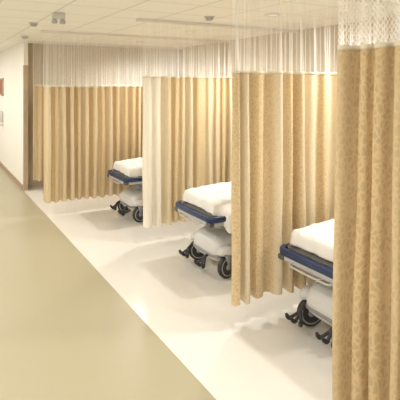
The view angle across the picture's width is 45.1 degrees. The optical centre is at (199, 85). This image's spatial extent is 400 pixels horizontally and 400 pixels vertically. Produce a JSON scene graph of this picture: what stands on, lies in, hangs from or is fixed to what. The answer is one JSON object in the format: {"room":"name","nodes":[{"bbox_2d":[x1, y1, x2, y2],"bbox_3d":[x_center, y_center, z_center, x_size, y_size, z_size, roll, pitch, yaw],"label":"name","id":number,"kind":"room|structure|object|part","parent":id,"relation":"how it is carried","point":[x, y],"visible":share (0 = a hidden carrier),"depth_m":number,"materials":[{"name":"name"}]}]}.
{"room":"hospital room","nodes":[
{"label":"hospital room","id":0,"kind":"room"},
{"bbox_2d":[0,42,22,183],"bbox_3d":[-4.866,0.550,11.810,0.080,2.740,6.650,0,0,-29],"label":"wall","id":1,"kind":"structure","parent":0,"point":[11,59],"depth_m":10.01,"materials":[{"name":"white paint"}]},
{"bbox_2d":[0,111,2,125],"bbox_3d":[-4.670,0.750,11.260,0.120,0.340,0.140,0,0,-29],"label":"dispenser","id":2,"kind":"object","parent":1,"relation":"attached to","point":[1,112],"visible":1,"depth_m":11.21,"materials":[{"name":"beige plastic"}]},
{"bbox_2d":[0,78,3,95],"bbox_3d":[-4.681,0.020,11.369,0.029,0.400,0.500,0,0,-29],"label":"framed picture","id":3,"kind":"object","parent":1,"relation":"attached to","point":[1,79],"visible":1,"depth_m":11.16,"materials":[{"name":"red wood"}]},
{"bbox_2d":[0,162,22,189],"bbox_3d":[-4.908,1.875,11.786,0.015,0.090,6.650,0,0,-29],"label":"baseboard","id":4,"kind":"structure","parent":1,"relation":"attached to","point":[5,169],"depth_m":9.91,"materials":[{"name":"brown rubber"}]},
{"bbox_2d":[23,41,27,64],"bbox_3d":[-3.217,-0.600,8.894,0.080,0.440,0.050,0,0,-29],"label":"wall","id":5,"kind":"structure","parent":0,"point":[25,43],"depth_m":8.87,"materials":[{"name":"white paint"}]},
{"bbox_2d":[23,65,27,190],"bbox_3d":[-3.216,0.770,8.889,0.085,2.300,0.060,0,0,-29],"label":"trim","id":6,"kind":"structure","parent":5,"relation":"attached to","point":[25,67],"depth_m":8.86,"materials":[{"name":"brown wood"}]},
{"bbox_2d":[28,43,173,186],"bbox_3d":[-1.955,0.550,9.924,3.130,2.740,0.100,0,0,-29],"label":"wall","id":7,"kind":"structure","parent":0,"point":[31,183],"depth_m":9.58,"materials":[{"name":"white paint"}]},
{"bbox_2d":[0,166,331,399],"bbox_3d":[-2.131,1.970,7.067,6.250,0.100,17.600,0,0,-29],"label":"floor","id":8,"kind":"structure","parent":0,"point":[96,303],"depth_m":3.91,"materials":[{"name":"plastic"}]},
{"bbox_2d":[107,157,142,221],"bbox_3d":[-0.352,1.500,7.418,2.055,0.840,0.808,0,0,-29],"label":"stretcher","id":9,"kind":"object","parent":8,"relation":"on","point":[129,171],"visible":0.29,"depth_m":6.86,"materials":[{"name":"white fabric"}]},
{"bbox_2d":[174,182,231,277],"bbox_3d":[0.776,1.500,5.424,2.055,0.840,0.850,0,0,-29],"label":"stretcher","id":10,"kind":"object","parent":8,"relation":"on","point":[209,205],"visible":0.39,"depth_m":4.91,"materials":[{"name":"white fabric"}]},
{"bbox_3d":[-0.101,1.356,4.952,0.064,0.036,0.456,0,0,-29],"label":"push handle","id":11,"kind":"part","parent":10,"relation":"part of","materials":[{"name":"grey plastic"}]},
{"bbox_2d":[278,219,333,347],"bbox_3d":[1.665,1.500,3.975,2.055,0.840,0.808,0,0,-29],"label":"stretcher","id":12,"kind":"object","parent":8,"relation":"on","point":[310,249],"visible":0.41,"depth_m":3.63,"materials":[{"name":"white fabric"}]},
{"bbox_3d":[0.798,1.356,3.485,0.064,0.036,0.456,0,0,-29],"label":"push handle","id":13,"kind":"part","parent":12,"relation":"part of","materials":[{"name":"grey plastic"}]},
{"bbox_2d":[0,0,398,51],"bbox_3d":[-2.131,-0.870,7.067,6.250,0.100,17.600,0,0,-29],"label":"ceiling","id":14,"kind":"structure","parent":0,"point":[87,16],"depth_m":5.69,"materials":[{"name":"paint"}]},
{"bbox_2d":[29,22,38,26],"bbox_3d":[-2.156,-0.795,6.248,0.120,0.050,0.120,0,0,-29],"label":"smoke detector","id":15,"kind":"object","parent":14,"relation":"attached to","point":[33,24],"visible":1,"depth_m":6.21,"materials":[{"name":"beige plastic"}]},
{"bbox_2d":[51,12,65,23],"bbox_3d":[-1.584,-0.757,5.400,0.158,0.125,0.068,0,0,-29],"label":"emergency light","id":16,"kind":"object","parent":14,"relation":"attached to","point":[55,15],"visible":1,"depth_m":5.37,"materials":[{"name":"beige plastic"}]},
{"bbox_2d":[29,41,182,48],"bbox_3d":[-1.736,-0.799,9.496,3.130,0.039,0.032,0,0,-29],"label":"track","id":17,"kind":"object","parent":14,"relation":"attached to","point":[41,42],"visible":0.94,"depth_m":9.31,"materials":[{"name":"white metal"}]},
{"bbox_2d":[33,43,175,180],"bbox_3d":[-1.786,0.478,9.467,2.886,2.516,0.156,0,0,-29],"label":"privacy curtain","id":18,"kind":"object","parent":17,"relation":"hanging from","point":[38,141],"visible":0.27,"depth_m":8.88,"materials":[{"name":"beige fabric"}]},
{"bbox_2d":[41,30,228,42],"bbox_3d":[-0.905,-0.799,7.875,3.280,0.039,0.032,0,0,-29],"label":"track","id":19,"kind":"object","parent":14,"relation":"attached to","point":[42,31],"visible":0.91,"depth_m":7.62,"materials":[{"name":"white metal"}]},
{"bbox_2d":[43,33,221,202],"bbox_3d":[-0.964,0.480,7.839,3.051,2.520,0.186,0,0,-29],"label":"privacy curtain","id":20,"kind":"object","parent":19,"relation":"hanging from","point":[87,129],"visible":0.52,"depth_m":7.44,"materials":[{"name":"beige fabric"}]},
{"bbox_2d":[204,16,213,20],"bbox_3d":[0.111,-0.795,5.693,0.120,0.050,0.120,0,0,-29],"label":"smoke detector","id":21,"kind":"object","parent":14,"relation":"attached to","point":[208,18],"visible":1,"depth_m":5.66,"materials":[{"name":"beige plastic"}]},
{"bbox_2d":[136,18,297,32],"bbox_3d":[0.332,-0.799,6.450,2.530,0.039,0.032,0,0,-29],"label":"track","id":22,"kind":"object","parent":14,"relation":"attached to","point":[137,19],"visible":0.87,"depth_m":6.25,"materials":[{"name":"white metal"}]},
{"bbox_2d":[142,22,286,227],"bbox_3d":[0.301,0.477,6.427,2.261,2.513,0.220,0,0,-29],"label":"privacy curtain","id":23,"kind":"object","parent":22,"relation":"hanging from","point":[187,120],"visible":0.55,"depth_m":6.12,"materials":[{"name":"beige fabric"}]},
{"bbox_2d":[264,13,280,16],"bbox_3d":[0.836,-0.812,5.528,0.200,0.013,0.200,0,0,-29],"label":"recessed light","id":24,"kind":"object","parent":14,"relation":"in","point":[273,15],"visible":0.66,"depth_m":5.52,"materials":[{"name":"white metal"}]},
{"bbox_2d":[337,0,399,7],"bbox_3d":[1.375,-0.799,4.455,2.680,0.039,0.032,0,0,-29],"label":"track","id":25,"kind":"object","parent":14,"relation":"attached to","point":[360,1],"visible":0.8,"depth_m":4.60,"materials":[{"name":"white metal"}]},
{"bbox_2d":[231,0,399,305],"bbox_3d":[1.316,0.476,4.429,2.465,2.513,0.204,0,0,-29],"label":"privacy curtain","id":26,"kind":"object","parent":25,"relation":"hanging from","point":[284,123],"visible":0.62,"depth_m":4.03,"materials":[{"name":"beige fabric"}]},
{"bbox_3d":[1.226,-0.800,1.440,0.032,0.039,2.300,0,0,-30],"label":"track","id":27,"kind":"object","parent":14,"relation":"attached to","visible":0},
{"bbox_2d":[332,0,399,399],"bbox_3d":[1.034,0.476,1.760,0.146,2.512,1.348,0,0,-33],"label":"privacy curtain","id":28,"kind":"object","parent":27,"relation":"hanging from","point":[366,253],"visible":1,"depth_m":2.20,"materials":[{"name":"beige fabric"}]},
{"bbox_2d":[174,15,399,76],"bbox_3d":[0.632,0.550,8.630,0.100,2.740,17.600,0,0,-29],"label":"wall","id":29,"kind":"structure","parent":0,"point":[298,56],"depth_m":7.24,"materials":[{"name":"white paint"}]}
]}

